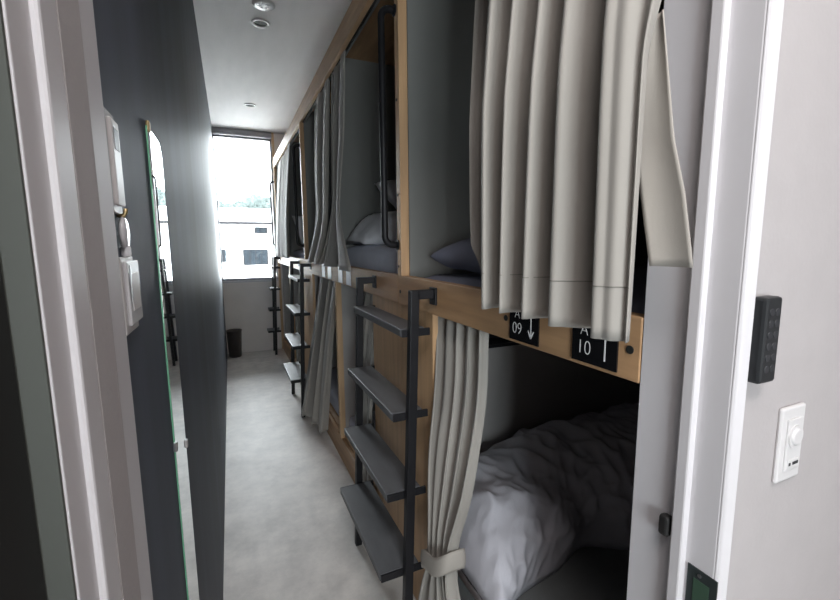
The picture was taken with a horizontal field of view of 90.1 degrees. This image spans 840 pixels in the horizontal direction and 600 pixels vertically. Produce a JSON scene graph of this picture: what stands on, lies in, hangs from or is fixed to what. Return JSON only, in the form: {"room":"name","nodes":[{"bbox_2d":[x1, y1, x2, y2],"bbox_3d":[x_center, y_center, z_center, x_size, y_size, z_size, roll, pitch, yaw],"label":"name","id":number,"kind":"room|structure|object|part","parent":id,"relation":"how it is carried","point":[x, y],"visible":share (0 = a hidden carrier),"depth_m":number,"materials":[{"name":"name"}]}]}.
{"room":"dormitory","nodes":[
{"label":"dormitory","id":0,"kind":"room"},
{"bbox_2d":[93,0,226,599],"bbox_3d":[-1.363,-0.351,2.609,0.120,2.635,5.060,-4,8,-24],"label":"wall","id":1,"kind":"structure","parent":0,"point":[151,67],"depth_m":0.84,"materials":[{"name":"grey paint"}]},
{"bbox_2d":[103,106,125,213],"bbox_3d":[-0.294,-0.132,0.403,0.008,0.096,0.038,-4,8,-24],"label":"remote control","id":2,"kind":"object","parent":1,"relation":"attached to","point":[112,133],"visible":0.77,"depth_m":0.40,"materials":[{"name":"plastic"}]},
{"bbox_2d":[116,208,131,256],"bbox_3d":[-0.297,-0.067,0.422,0.010,0.049,0.029,-4,8,-24],"label":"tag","id":3,"kind":"object","parent":1,"relation":"attached to","point":[123,227],"visible":1,"depth_m":0.42,"materials":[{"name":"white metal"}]},
{"bbox_2d":[119,256,142,335],"bbox_3d":[-0.298,-0.006,0.432,0.010,0.076,0.064,-4,8,-24],"label":"switch","id":4,"kind":"object","parent":1,"relation":"attached to","point":[129,270],"visible":0.9,"depth_m":0.42,"materials":[{"name":"white plastic"}]},
{"bbox_3d":[-0.286,-0.016,0.416,0.001,0.036,0.004,-4,8,-24],"label":"rail","id":5,"kind":"part","parent":4,"relation":"part of","materials":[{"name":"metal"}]},
{"bbox_2d":[145,120,198,599],"bbox_3d":[-0.415,0.361,0.745,0.006,1.268,0.145,-4,8,-24],"label":"wall mirror","id":6,"kind":"object","parent":1,"relation":"attached to","point":[180,443],"visible":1,"depth_m":0.70,"materials":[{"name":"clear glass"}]},
{"bbox_2d":[0,0,784,599],"bbox_3d":[0.184,0.214,0.123,0.710,2.140,0.862,-4,8,-24],"label":"door frame","id":7,"kind":"structure","parent":1,"relation":"in","point":[73,526],"depth_m":0.33,"materials":[{"name":"white paint"}]},
{"bbox_2d":[658,512,671,536],"bbox_3d":[0.345,0.315,0.589,0.014,0.030,0.014,-4,8,-24],"label":"stopper","id":8,"kind":"object","parent":7,"relation":"attached to","point":[665,520],"visible":1,"depth_m":0.58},
{"bbox_3d":[0.371,0.392,0.554,0.002,0.072,0.038,-4,8,-24],"label":"strike plate","id":9,"kind":"part","parent":7,"relation":"part of","materials":[{"name":"green metal"}]},
{"bbox_3d":[0.383,0.172,0.513,0.016,2.120,0.007,0,8,1],"label":"casing","id":10,"kind":"part","parent":7,"relation":"part of","materials":[{"name":"white paint"}]},
{"bbox_2d":[213,133,284,353],"bbox_3d":[-1.179,-0.735,5.508,2.860,2.635,0.120,-4,8,-24],"label":"wall","id":11,"kind":"structure","parent":0,"point":[246,304],"depth_m":5.16,"materials":[{"name":"grey paint"}]},
{"bbox_2d":[212,127,278,282],"bbox_3d":[-2.078,-1.101,5.027,0.635,1.770,0.165,-4,8,-24],"label":"window","id":12,"kind":"structure","parent":11,"relation":"in","point":[217,132],"depth_m":4.94,"materials":[{"name":"grey metal"}]},
{"bbox_3d":[-2.076,-0.235,5.153,0.635,0.020,0.140,-4,8,-24],"label":"sill","id":13,"kind":"part","parent":12,"relation":"part of","materials":[{"name":"white paint"}]},
{"bbox_2d":[271,133,283,348],"bbox_3d":[-1.753,-0.687,5.176,0.028,2.635,0.020,-4,8,-24],"label":"trim","id":14,"kind":"structure","parent":11,"relation":"attached to","point":[272,134],"depth_m":5.23,"materials":[{"name":"brown wood"}]},
{"bbox_2d":[193,0,351,133],"bbox_3d":[-0.313,-1.633,1.810,4.300,0.100,7.310,-4,8,-24],"label":"ceiling","id":15,"kind":"structure","parent":0,"point":[273,68],"depth_m":2.95,"materials":[{"name":"white paint"}]},
{"bbox_2d":[244,103,255,107],"bbox_3d":[-1.622,-1.857,4.001,0.110,0.009,0.110,-4,8,-24],"label":"recessed light","id":16,"kind":"object","parent":15,"relation":"in","point":[250,105],"visible":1,"depth_m":4.00,"materials":[{"name":"white plastic"}]},
{"bbox_2d":[251,18,269,28],"bbox_3d":[-0.961,-1.668,2.529,0.110,0.009,0.110,-4,8,-24],"label":"recessed light","id":17,"kind":"object","parent":15,"relation":"in","point":[257,22],"visible":1,"depth_m":2.53,"materials":[{"name":"white plastic"}]},
{"bbox_2d":[252,0,274,10],"bbox_3d":[-0.870,-1.641,2.336,0.120,0.013,0.120,-4,8,-24],"label":"smoke detector","id":18,"kind":"object","parent":15,"relation":"attached to","point":[263,5],"visible":1,"depth_m":2.33,"materials":[{"name":"white plastic"}]},
{"bbox_2d":[223,349,415,599],"bbox_3d":[-0.292,1.078,2.168,4.300,0.100,7.310,-4,8,-24],"label":"floor","id":19,"kind":"structure","parent":0,"point":[289,528],"depth_m":2.14,"materials":[{"name":"concrete"}]},
{"bbox_2d":[226,329,241,357],"bbox_3d":[-2.192,0.512,4.964,0.176,0.320,0.176,-4,8,-24],"label":"waste bin","id":20,"kind":"object","parent":19,"relation":"on","point":[234,336],"visible":1,"depth_m":4.91,"materials":[{"name":"black plastic"}]},
{"bbox_2d":[267,256,280,354],"bbox_3d":[-1.767,0.062,5.075,0.178,1.176,0.260,-4,8,-24],"label":"ladder","id":21,"kind":"object","parent":19,"relation":"on","point":[274,308],"visible":0.94,"depth_m":5.01,"materials":[{"name":"black metal"}]},
{"bbox_3d":[-1.807,0.052,5.180,0.065,1.170,0.025,-4,8,-24],"label":"rail","id":22,"kind":"part","parent":21,"relation":"part of","materials":[{"name":"black metal"}]},
{"bbox_3d":[-1.717,0.077,4.981,0.065,1.170,0.025,-4,8,-24],"label":"rail","id":23,"kind":"part","parent":21,"relation":"part of","materials":[{"name":"black metal"}]},
{"bbox_2d":[269,110,309,373],"bbox_3d":[-0.465,-0.476,4.647,2.030,2.335,2.024,-4,8,-24],"label":"bunk bed","id":24,"kind":"object","parent":19,"relation":"on","point":[292,134],"visible":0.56,"depth_m":4.23,"materials":[{"name":"brown wood"}]},
{"bbox_3d":[-1.730,-1.070,5.081,0.031,1.035,0.035,-4,8,-24],"label":"post","id":25,"kind":"part","parent":24,"relation":"part of","materials":[{"name":"brown wood"}]},
{"bbox_2d":[275,142,290,258],"bbox_3d":[-1.428,-0.977,4.364,0.121,1.053,1.291,-4,8,-24],"label":"curtain","id":26,"kind":"object","parent":24,"relation":"hanging from","point":[282,241],"visible":0.99,"depth_m":4.20,"materials":[{"name":"white fabric"}]},
{"bbox_3d":[-1.311,-1.472,4.131,0.010,0.014,2.018,-4,8,-24],"label":"curtain rail","id":27,"kind":"part","parent":24,"relation":"part of","materials":[{"name":"metal"}]},
{"bbox_3d":[-1.378,0.648,4.556,0.020,0.145,1.680,-4,8,-24],"label":"board","id":28,"kind":"part","parent":24,"relation":"part of","materials":[{"name":"brown wood"}]},
{"bbox_3d":[-1.315,0.125,4.340,0.032,0.948,0.035,-4,8,-24],"label":"post","id":29,"kind":"part","parent":24,"relation":"part of","materials":[{"name":"brown wood"}]},
{"bbox_2d":[296,270,300,384],"bbox_3d":[-1.100,0.237,3.870,0.089,1.042,0.261,-4,8,-24],"label":"curtain","id":30,"kind":"object","parent":24,"relation":"hanging from","point":[298,351],"visible":0.3,"depth_m":3.86,"materials":[{"name":"grey fabric"}]},
{"bbox_2d":[294,250,303,257],"bbox_3d":[-0.230,-0.444,4.193,1.875,0.139,0.975,-4,8,-24],"label":"mattress","id":31,"kind":"object","parent":24,"relation":"on","point":[298,253],"visible":0.08,"depth_m":3.92,"materials":[{"name":"grey fabric"}]},
{"bbox_2d":[292,216,303,250],"bbox_3d":[-0.968,-0.620,3.993,0.402,0.362,0.299,-6,9,-35],"label":"pillow","id":32,"kind":"object","parent":31,"relation":"on","point":[300,218],"visible":0.09,"depth_m":3.90,"materials":[{"name":"white fabric"}]},
{"bbox_3d":[-0.966,0.295,3.583,0.018,1.093,0.334,-4,8,-24],"label":"plywood panel","id":33,"kind":"part","parent":24,"relation":"part of","materials":[{"name":"brown wood"}]},
{"bbox_2d":[283,260,310,417],"bbox_3d":[-0.999,0.279,3.387,0.178,1.176,0.592,-4,8,-24],"label":"ladder","id":34,"kind":"object","parent":19,"relation":"on","point":[295,372],"visible":0.92,"depth_m":3.23,"materials":[{"name":"black metal"}]},
{"bbox_3d":[-1.108,0.249,3.642,0.065,1.170,0.025,-4,8,-24],"label":"rail","id":35,"kind":"part","parent":34,"relation":"part of","materials":[{"name":"black metal"}]},
{"bbox_3d":[-0.881,0.314,3.143,0.065,1.170,0.025,-4,8,-24],"label":"rail","id":36,"kind":"part","parent":34,"relation":"part of","materials":[{"name":"black metal"}]},
{"bbox_2d":[292,0,403,536],"bbox_3d":[0.369,-0.240,2.813,2.030,2.335,2.056,-4,8,-24],"label":"bunk bed","id":37,"kind":"object","parent":19,"relation":"on","point":[357,33],"visible":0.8,"depth_m":2.38,"materials":[{"name":"brown wood"}]},
{"bbox_3d":[-0.903,-0.836,3.261,0.031,1.035,0.035,-4,8,-24],"label":"post","id":38,"kind":"part","parent":37,"relation":"part of","materials":[{"name":"brown wood"}]},
{"bbox_3d":[-0.845,0.329,3.316,0.018,1.093,0.254,-4,8,-24],"label":"plywood panel","id":39,"kind":"part","parent":37,"relation":"part of","materials":[{"name":"brown wood"}]},
{"bbox_2d":[302,276,335,432],"bbox_3d":[-0.697,0.357,2.861,0.190,1.022,0.709,-4,8,-24],"label":"curtain","id":40,"kind":"object","parent":37,"relation":"hanging from","point":[316,403],"visible":0.94,"depth_m":2.83,"materials":[{"name":"grey fabric"}]},
{"bbox_2d":[308,78,329,263],"bbox_3d":[-0.676,-0.764,2.708,0.105,1.053,0.686,-4,8,-24],"label":"curtain","id":41,"kind":"object","parent":37,"relation":"hanging from","point":[322,108],"visible":1,"depth_m":2.57,"materials":[{"name":"grey fabric"}]},
{"bbox_2d":[322,264,324,276],"bbox_3d":[-0.616,-0.191,2.676,0.003,0.088,0.090,-4,8,-24],"label":"room sign","id":42,"kind":"object","parent":37,"relation":"attached to","point":[323,267],"visible":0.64,"depth_m":2.67,"materials":[{"name":"white plastic"}]},
{"bbox_2d":[328,267,331,279],"bbox_3d":[-0.542,-0.170,2.513,0.003,0.088,0.090,-4,8,-24],"label":"room sign","id":43,"kind":"object","parent":37,"relation":"attached to","point":[329,268],"visible":0.64,"depth_m":2.50,"materials":[{"name":"white plastic"}]},
{"bbox_2d":[330,368,338,414],"bbox_3d":[0.201,0.628,3.385,1.875,0.135,0.960,-4,8,-24],"label":"mattress","id":44,"kind":"object","parent":37,"relation":"on","point":[334,376],"visible":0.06,"depth_m":2.95,"materials":[{"name":"grey fabric"}]},
{"bbox_2d":[319,50,351,271],"bbox_3d":[-0.426,-0.693,2.152,0.108,1.053,0.784,-4,8,-24],"label":"curtain","id":45,"kind":"object","parent":37,"relation":"hanging from","point":[335,254],"visible":1,"depth_m":2.20,"materials":[{"name":"grey fabric"}]},
{"bbox_3d":[-0.472,0.363,2.486,0.032,0.948,0.035,-4,8,-24],"label":"post","id":46,"kind":"part","parent":37,"relation":"part of","materials":[{"name":"brown wood"}]},
{"bbox_2d":[338,267,342,282],"bbox_3d":[-0.431,-0.139,2.269,0.003,0.088,0.090,-4,8,-24],"label":"room sign","id":47,"kind":"object","parent":37,"relation":"attached to","point":[340,272],"visible":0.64,"depth_m":2.26,"materials":[{"name":"white plastic"}]},
{"bbox_3d":[-0.475,-1.236,2.294,0.010,0.014,2.043,-4,8,-24],"label":"curtain rail","id":48,"kind":"part","parent":37,"relation":"part of","materials":[{"name":"metal"}]},
{"bbox_2d":[346,271,350,285],"bbox_3d":[-0.360,-0.119,2.113,0.003,0.088,0.085,-4,8,-24],"label":"room sign","id":49,"kind":"object","parent":37,"relation":"attached to","point":[348,274],"visible":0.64,"depth_m":2.11,"materials":[{"name":"white plastic"}]},
{"bbox_3d":[-0.489,0.899,2.603,0.020,0.145,1.460,-4,8,-24],"label":"board","id":50,"kind":"part","parent":37,"relation":"part of","materials":[{"name":"brown wood"}]},
{"bbox_3d":[0.400,-1.389,2.672,1.948,0.020,2.043,-4,8,-24],"label":"roof panel","id":51,"kind":"part","parent":37,"relation":"part of","materials":[{"name":"brown wood"}]},
{"bbox_2d":[349,411,375,429],"bbox_3d":[0.620,0.746,2.465,1.875,0.134,0.975,-4,8,-24],"label":"mattress","id":52,"kind":"object","parent":37,"relation":"on","point":[352,419],"visible":0.02,"depth_m":2.46,"materials":[{"name":"grey fabric"}]},
{"bbox_2d":[362,292,373,481],"bbox_3d":[-0.250,0.477,2.001,0.095,1.042,0.263,-4,8,-24],"label":"curtain","id":53,"kind":"object","parent":37,"relation":"hanging from","point":[368,338],"visible":0.27,"depth_m":1.93,"materials":[{"name":"grey fabric"}]},
{"bbox_2d":[347,245,397,273],"bbox_3d":[0.619,-0.226,2.340,1.860,0.179,0.975,-4,8,-24],"label":"mattress","id":54,"kind":"object","parent":37,"relation":"on","point":[384,258],"visible":0.12,"depth_m":1.92,"materials":[{"name":"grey fabric"}]},
{"bbox_2d":[346,211,396,244],"bbox_3d":[0.348,-0.404,2.362,1.395,0.173,0.694,-4,8,-24],"label":"duvet","id":55,"kind":"object","parent":54,"relation":"on","point":[368,231],"visible":0.13,"depth_m":2.06,"materials":[{"name":"white fabric"}]},
{"bbox_2d":[374,180,396,209],"bbox_3d":[0.040,-0.560,2.335,0.500,0.226,0.312,-5,9,-30],"label":"pillow","id":56,"kind":"object","parent":55,"relation":"on","point":[391,184],"visible":0.07,"depth_m":2.23,"materials":[{"name":"white fabric"}]},
{"bbox_3d":[-0.124,0.533,1.732,0.018,1.093,0.329,-4,8,-24],"label":"plywood panel","id":57,"kind":"part","parent":37,"relation":"part of","materials":[{"name":"brown wood"}]},
{"bbox_2d":[340,275,436,599],"bbox_3d":[-0.149,0.519,1.518,0.178,1.176,0.592,-4,8,-24],"label":"ladder","id":58,"kind":"object","parent":19,"relation":"on","point":[391,555],"visible":0.97,"depth_m":1.41,"materials":[{"name":"black metal"}]},
{"bbox_3d":[-0.257,0.489,1.772,0.065,1.170,0.025,-4,8,-24],"label":"rail","id":59,"kind":"part","parent":58,"relation":"part of","materials":[{"name":"black metal"}]},
{"bbox_3d":[-0.215,-0.081,1.718,0.052,0.026,0.025,-4,8,-24],"label":"hook arm","id":60,"kind":"part","parent":58,"relation":"part of","materials":[{"name":"black metal"}]},
{"bbox_3d":[-0.188,-0.076,1.729,0.006,0.051,0.040,-4,8,-24],"label":"mount plate","id":61,"kind":"part","parent":58,"relation":"part of","materials":[{"name":"black metal"}]},
{"bbox_3d":[-0.030,0.554,1.273,0.065,1.170,0.025,-4,8,-24],"label":"rail","id":62,"kind":"part","parent":58,"relation":"part of","materials":[{"name":"black metal"}]},
{"bbox_3d":[0.012,-0.017,1.219,0.052,0.026,0.025,-4,8,-24],"label":"hook arm","id":63,"kind":"part","parent":58,"relation":"part of","materials":[{"name":"black metal"}]},
{"bbox_3d":[0.039,-0.012,1.230,0.006,0.051,0.040,-4,8,-24],"label":"mount plate","id":64,"kind":"part","parent":58,"relation":"part of","materials":[{"name":"black metal"}]},
{"bbox_2d":[377,0,663,599],"bbox_3d":[0.991,-0.065,1.446,2.030,2.335,0.988,-4,8,-24],"label":"bunk bed","id":65,"kind":"object","parent":19,"relation":"on","point":[531,386],"visible":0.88,"depth_m":1.45,"materials":[{"name":"brown wood"}]},
{"bbox_3d":[-0.062,-0.599,1.413,0.031,1.035,0.035,-4,8,-24],"label":"post","id":66,"kind":"part","parent":65,"relation":"part of","materials":[{"name":"brown wood"}]},
{"bbox_3d":[-0.003,0.567,1.465,0.018,1.093,0.259,-4,8,-24],"label":"plywood panel","id":67,"kind":"part","parent":65,"relation":"part of","materials":[{"name":"brown wood"}]},
{"bbox_2d":[418,316,488,599],"bbox_3d":[0.072,0.572,1.242,0.140,1.029,0.352,-4,8,-24],"label":"curtain","id":68,"kind":"object","parent":65,"relation":"hanging from","point":[461,365],"visible":0.98,"depth_m":1.17,"materials":[{"name":"beige fabric"}]},
{"bbox_2d":[489,334,520,347],"bbox_3d":[0.289,0.137,1.586,0.200,0.060,0.100,-4,8,-24],"label":"wall shelf","id":69,"kind":"object","parent":65,"relation":"attached to","point":[494,341],"visible":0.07,"depth_m":1.56,"materials":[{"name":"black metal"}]},
{"bbox_2d":[509,312,539,346],"bbox_3d":[0.212,0.043,0.855,0.004,0.088,0.092,-4,8,-24],"label":"room sign","id":70,"kind":"object","parent":65,"relation":"attached to","point":[523,330],"visible":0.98,"depth_m":0.85,"materials":[{"name":"black plastic"}]},
{"bbox_2d":[426,266,647,313],"bbox_3d":[1.024,-0.059,1.440,1.875,0.077,0.895,-4,8,-24],"label":"mattress","id":71,"kind":"object","parent":65,"relation":"on","point":[640,272],"visible":0.05,"depth_m":1.22,"materials":[{"name":"fabric"}]},
{"bbox_2d":[430,238,480,272],"bbox_3d":[0.328,-0.144,1.369,0.500,0.131,0.340,-5,9,-33],"label":"pillow","id":72,"kind":"object","parent":71,"relation":"on","point":[460,255],"visible":0.13,"depth_m":1.28,"materials":[{"name":"fabric"}]},
{"bbox_2d":[458,547,629,599],"bbox_3d":[1.031,0.862,1.561,1.875,0.135,0.895,-4,8,-24],"label":"mattress","id":73,"kind":"object","parent":65,"relation":"on","point":[590,573],"visible":0.02,"depth_m":1.26,"materials":[{"name":"grey fabric"}]},
{"bbox_2d":[458,401,638,599],"bbox_3d":[0.836,0.611,1.629,1.625,0.348,0.600,-4,8,-24],"label":"duvet","id":74,"kind":"object","parent":73,"relation":"on","point":[545,494],"visible":0.5,"depth_m":1.34,"materials":[{"name":"white fabric"}]},
{"bbox_2d":[469,0,692,342],"bbox_3d":[0.214,-0.480,0.677,0.100,1.029,0.529,-4,8,-22],"label":"curtain","id":75,"kind":"object","parent":65,"relation":"hanging from","point":[571,115],"visible":1,"depth_m":0.62,"materials":[{"name":"beige fabric"}]},
{"bbox_2d":[571,328,618,372],"bbox_3d":[0.287,0.064,0.691,0.004,0.088,0.094,-4,8,-24],"label":"room sign","id":76,"kind":"object","parent":65,"relation":"attached to","point":[600,353],"visible":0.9,"depth_m":0.69,"materials":[{"name":"black plastic"}]},
{"bbox_2d":[726,0,839,599],"bbox_3d":[0.329,-0.090,0.528,4.240,2.635,0.135,-4,8,-24],"label":"wall","id":77,"kind":"structure","parent":0,"point":[785,545],"depth_m":0.54,"materials":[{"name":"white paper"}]},
{"bbox_2d":[747,295,781,383],"bbox_3d":[0.407,0.047,0.497,0.034,0.103,0.018,-4,8,-24],"label":"keypad","id":78,"kind":"object","parent":77,"relation":"attached to","point":[767,311],"visible":1,"depth_m":0.49,"materials":[{"name":"black plastic"}]},
{"bbox_2d":[771,402,805,482],"bbox_3d":[0.494,0.191,0.558,0.056,0.104,0.013,-4,8,-24],"label":"dimmer switch","id":79,"kind":"object","parent":77,"relation":"attached to","point":[789,435],"visible":1,"depth_m":0.55,"materials":[{"name":"white plastic"}]},
{"bbox_3d":[0.497,0.180,0.553,0.024,0.024,0.004,-4,8,-24],"label":"knob","id":80,"kind":"part","parent":79,"relation":"part of","materials":[{"name":"white plastic"}]},
{"label":"outside","id":81,"kind":"structure","parent":0,"visible":0},
{"bbox_3d":[-34.293,-4.340,76.201,120.000,0.200,153.000,-4,8,-24],"label":"ground","id":82,"kind":"structure","parent":81,"visible":0},
{"bbox_2d":[218,200,223,207],"bbox_3d":[-27.081,-7.524,55.214,3.360,11.493,2.546,0,8,4],"label":"tree","id":83,"kind":"object","parent":82,"relation":"on","point":[220,203],"visible":0.02,"depth_m":54.03,"materials":[{"name":"green plant"}]},
{"bbox_2d":[225,200,239,206],"bbox_3d":[-30.030,-9.927,68.655,3.938,12.786,3.065,-7,10,-42],"label":"tree","id":84,"kind":"object","parent":82,"relation":"on","point":[235,202],"visible":0.06,"depth_m":67.14,"materials":[{"name":"green plant"}]},
{"bbox_2d":[234,197,257,208],"bbox_3d":[-23.311,-7.965,57.002,3.096,11.841,2.520,-4,8,-24],"label":"tree","id":85,"kind":"object","parent":82,"relation":"on","point":[247,202],"visible":0.37,"depth_m":55.71,"materials":[{"name":"green plant"}]},
{"bbox_2d":[219,208,274,277],"bbox_3d":[-13.929,-2.674,30.816,16.600,8.055,8.800,-4,8,-24],"label":"house","id":86,"kind":"structure","parent":82,"relation":"on","point":[247,248],"depth_m":27.62,"materials":[{"name":"white concrete"}]},
{"bbox_3d":[-11.374,-2.809,27.581,0.304,0.930,0.020,-4,8,-24],"label":"pane","id":87,"kind":"part","parent":86,"relation":"part of","materials":[{"name":"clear glass"}]},
{"bbox_3d":[-11.042,-2.831,27.729,0.304,0.930,0.020,-4,8,-24],"label":"pane","id":88,"kind":"part","parent":86,"relation":"part of","materials":[{"name":"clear glass"}]},
{"bbox_3d":[-10.711,-2.853,27.877,0.304,0.930,0.020,-4,8,-24],"label":"pane","id":89,"kind":"part","parent":86,"relation":"part of","materials":[{"name":"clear glass"}]},
{"bbox_3d":[-10.379,-2.875,28.025,0.304,0.930,0.020,-4,8,-24],"label":"pane","id":90,"kind":"part","parent":86,"relation":"part of","materials":[{"name":"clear glass"}]},
{"bbox_2d":[250,194,265,208],"bbox_3d":[-24.503,-9.481,64.071,2.577,13.017,3.427,-1,8,-3],"label":"tree","id":91,"kind":"object","parent":82,"relation":"on","point":[259,201],"visible":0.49,"depth_m":62.43,"materials":[{"name":"green plant"}]},
{"bbox_2d":[263,196,269,208],"bbox_3d":[-25.031,-10.743,71.487,3.152,13.587,3.708,4,9,33],"label":"tree","id":92,"kind":"object","parent":82,"relation":"on","point":[267,199],"visible":0.15,"depth_m":69.54,"materials":[{"name":"green plant"}]}
]}

